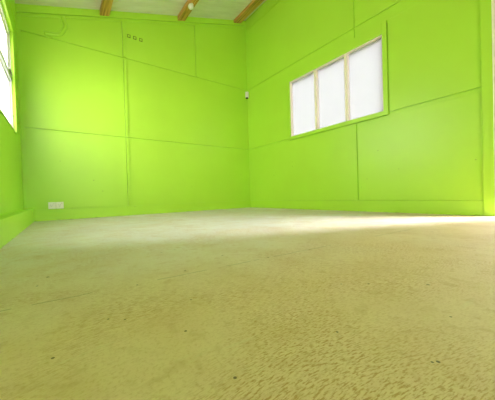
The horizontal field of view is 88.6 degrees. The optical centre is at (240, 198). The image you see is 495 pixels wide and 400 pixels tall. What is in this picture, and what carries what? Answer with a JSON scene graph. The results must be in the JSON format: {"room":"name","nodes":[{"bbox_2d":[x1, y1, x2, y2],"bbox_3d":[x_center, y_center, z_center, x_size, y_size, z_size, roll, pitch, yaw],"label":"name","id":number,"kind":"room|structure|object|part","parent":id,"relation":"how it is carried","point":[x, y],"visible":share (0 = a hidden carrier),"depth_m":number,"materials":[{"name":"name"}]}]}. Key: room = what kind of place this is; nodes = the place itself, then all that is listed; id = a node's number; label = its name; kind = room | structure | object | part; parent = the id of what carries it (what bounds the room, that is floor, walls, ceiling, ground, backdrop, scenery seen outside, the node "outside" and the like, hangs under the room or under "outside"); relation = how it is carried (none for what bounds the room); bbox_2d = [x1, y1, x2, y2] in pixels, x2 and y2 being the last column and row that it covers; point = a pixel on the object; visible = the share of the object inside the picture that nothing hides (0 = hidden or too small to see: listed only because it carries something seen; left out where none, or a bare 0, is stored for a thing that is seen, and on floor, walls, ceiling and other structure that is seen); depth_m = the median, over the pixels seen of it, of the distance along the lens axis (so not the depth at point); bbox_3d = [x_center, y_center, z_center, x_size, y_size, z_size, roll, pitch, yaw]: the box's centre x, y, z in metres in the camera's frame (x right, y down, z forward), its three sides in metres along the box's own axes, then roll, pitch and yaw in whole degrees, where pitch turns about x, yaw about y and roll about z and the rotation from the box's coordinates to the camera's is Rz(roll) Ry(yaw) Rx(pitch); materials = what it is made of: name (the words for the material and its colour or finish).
{"room":"empty room","nodes":[
{"label":"empty room","id":0,"kind":"room"},
{"bbox_2d":[0,0,23,214],"bbox_3d":[-0.372,-1.100,-0.309,0.130,2.755,8.563,-2,1,-35],"label":"wall","id":1,"kind":"structure","parent":0,"point":[11,179],"depth_m":2.62,"materials":[{"name":"green paint"}]},
{"bbox_2d":[0,1,13,128],"bbox_3d":[-2.011,-1.282,2.008,0.110,1.100,1.835,-2,1,-35],"label":"window","id":2,"kind":"structure","parent":1,"relation":"in","point":[6,105],"depth_m":2.72,"materials":[{"name":"white glass"}]},
{"bbox_3d":[-2.279,-1.557,2.376,0.044,0.473,0.903,-2,1,-35],"label":"sash","id":3,"kind":"part","parent":2,"relation":"part of","materials":[{"name":"white glass"}]},
{"bbox_3d":[-2.263,-1.018,2.383,0.044,0.518,0.903,-2,1,-35],"label":"sash","id":4,"kind":"part","parent":2,"relation":"part of","materials":[{"name":"white glass"}]},
{"bbox_3d":[-2.017,-1.302,2.018,0.093,0.044,1.788,-2,1,-35],"label":"transom rail","id":5,"kind":"part","parent":2,"relation":"part of","materials":[{"name":"grey metal"}]},
{"bbox_2d":[0,0,17,133],"bbox_3d":[-1.951,-1.313,2.035,0.022,1.182,1.950,-2,1,-35],"label":"trim","id":6,"kind":"structure","parent":1,"relation":"attached to","point":[5,4],"depth_m":2.79,"materials":[{"name":"green paint"}]},
{"bbox_2d":[0,209,33,248],"bbox_3d":[-0.280,0.191,-0.171,0.100,0.165,8.400,-2,1,-35],"label":"baseboard","id":7,"kind":"structure","parent":1,"relation":"attached to","point":[12,224],"depth_m":1.88,"materials":[{"name":"green paint"}]},
{"bbox_2d":[16,16,250,221],"bbox_3d":[-1.358,-1.709,4.301,3.935,3.918,0.146,-2,1,-35],"label":"wall","id":8,"kind":"structure","parent":0,"point":[112,123],"depth_m":3.98,"materials":[{"name":"green paint"}]},
{"bbox_2d":[44,16,66,36],"bbox_3d":[-2.493,-2.327,3.424,0.266,0.320,0.038,-2,1,-35],"label":"conduit","id":9,"kind":"object","parent":8,"relation":"attached to","point":[64,28],"visible":1,"depth_m":3.45,"materials":[{"name":"green paint"}]},
{"bbox_2d":[48,202,63,208],"bbox_3d":[-2.473,0.095,3.404,0.168,0.091,0.034,-2,1,-35],"label":"power outlet","id":10,"kind":"object","parent":8,"relation":"attached to","point":[51,205],"visible":1,"depth_m":3.39,"materials":[{"name":"beige plastic"}]},
{"bbox_3d":[-2.504,0.097,3.373,0.081,0.091,0.012,-2,1,-35],"label":"plate","id":11,"kind":"part","parent":10,"relation":"part of","materials":[{"name":"white plastic"}]},
{"bbox_3d":[-2.433,0.094,3.423,0.081,0.091,0.012,-2,1,-35],"label":"plate","id":12,"kind":"part","parent":10,"relation":"part of","materials":[{"name":"white plastic"}]},
{"bbox_2d":[15,4,244,27],"bbox_3d":[-1.355,-2.987,4.229,3.635,1.267,0.026,-2,1,-35],"label":"trim","id":13,"kind":"structure","parent":8,"relation":"attached to","point":[27,10],"depth_m":3.84,"materials":[{"name":"green paint"}]},
{"bbox_2d":[15,0,265,20],"bbox_3d":[1.063,-3.139,0.812,4.035,1.351,8.800,-2,1,-35],"label":"ceiling","id":14,"kind":"structure","parent":0,"point":[215,9],"depth_m":4.07,"materials":[{"name":"paint"}]},
{"bbox_2d":[100,0,112,15],"bbox_3d":[0.415,-2.767,0.332,0.125,0.121,8.373,-2,1,-35],"label":"ceiling beam","id":15,"kind":"structure","parent":14,"relation":"attached to","point":[105,8],"depth_m":3.59,"materials":[{"name":"brown wood"}]},
{"bbox_2d":[178,0,198,20],"bbox_3d":[1.386,-3.179,1.025,0.135,0.124,8.373,-2,1,-35],"label":"ceiling beam","id":16,"kind":"structure","parent":14,"relation":"attached to","point":[185,11],"depth_m":4.22,"materials":[{"name":"brown wood"}]},
{"bbox_2d":[188,3,193,9],"bbox_3d":[-0.791,-3.064,4.056,0.088,0.087,0.088,-2,1,-35],"label":"fitting","id":17,"kind":"object","parent":16,"relation":"attached to","point":[190,6],"visible":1,"depth_m":4.03,"materials":[{"name":"white plastic"}]},
{"bbox_2d":[234,0,263,22],"bbox_3d":[2.359,-3.604,1.719,0.180,0.111,8.373,-2,1,-35],"label":"ceiling beam","id":18,"kind":"structure","parent":14,"relation":"attached to","point":[253,4],"depth_m":4.80,"materials":[{"name":"brown wood"}]},
{"bbox_2d":[0,207,494,399],"bbox_3d":[1.593,0.262,1.157,4.985,0.120,8.700,-2,1,-35],"label":"floor","id":19,"kind":"structure","parent":0,"point":[250,303],"depth_m":0.59,"materials":[{"name":"paint"}]},
{"bbox_2d":[245,0,494,215],"bbox_3d":[2.673,-1.786,1.858,0.146,3.892,8.563,-2,1,-35],"label":"wall","id":20,"kind":"structure","parent":0,"point":[433,151],"depth_m":3.02,"materials":[{"name":"green paint"}]},
{"bbox_2d":[287,21,388,139],"bbox_3d":[1.346,-1.563,3.735,0.141,1.120,1.615,-2,1,-35],"label":"window","id":21,"kind":"structure","parent":20,"relation":"in","point":[350,88],"depth_m":3.58,"materials":[{"name":"white glass"}]},
{"bbox_3d":[1.050,-1.521,4.163,0.006,0.914,0.491,-2,1,-35],"label":"glass pane","id":22,"kind":"part","parent":21,"relation":"part of","materials":[{"name":"white glass"}]},
{"bbox_3d":[1.352,-1.524,3.736,0.006,0.914,0.466,-2,1,-35],"label":"glass pane","id":23,"kind":"part","parent":21,"relation":"part of","materials":[{"name":"white glass"}]},
{"bbox_3d":[1.647,-1.528,3.322,0.006,0.914,0.463,-2,1,-35],"label":"glass pane","id":24,"kind":"part","parent":21,"relation":"part of","materials":[{"name":"white glass"}]},
{"bbox_2d":[491,0,494,183],"bbox_3d":[2.492,-0.878,2.186,0.178,2.080,0.422,-2,1,-35],"label":"door","id":25,"kind":"structure","parent":20,"relation":"in","point":[492,1],"depth_m":2.30,"materials":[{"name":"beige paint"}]}
]}

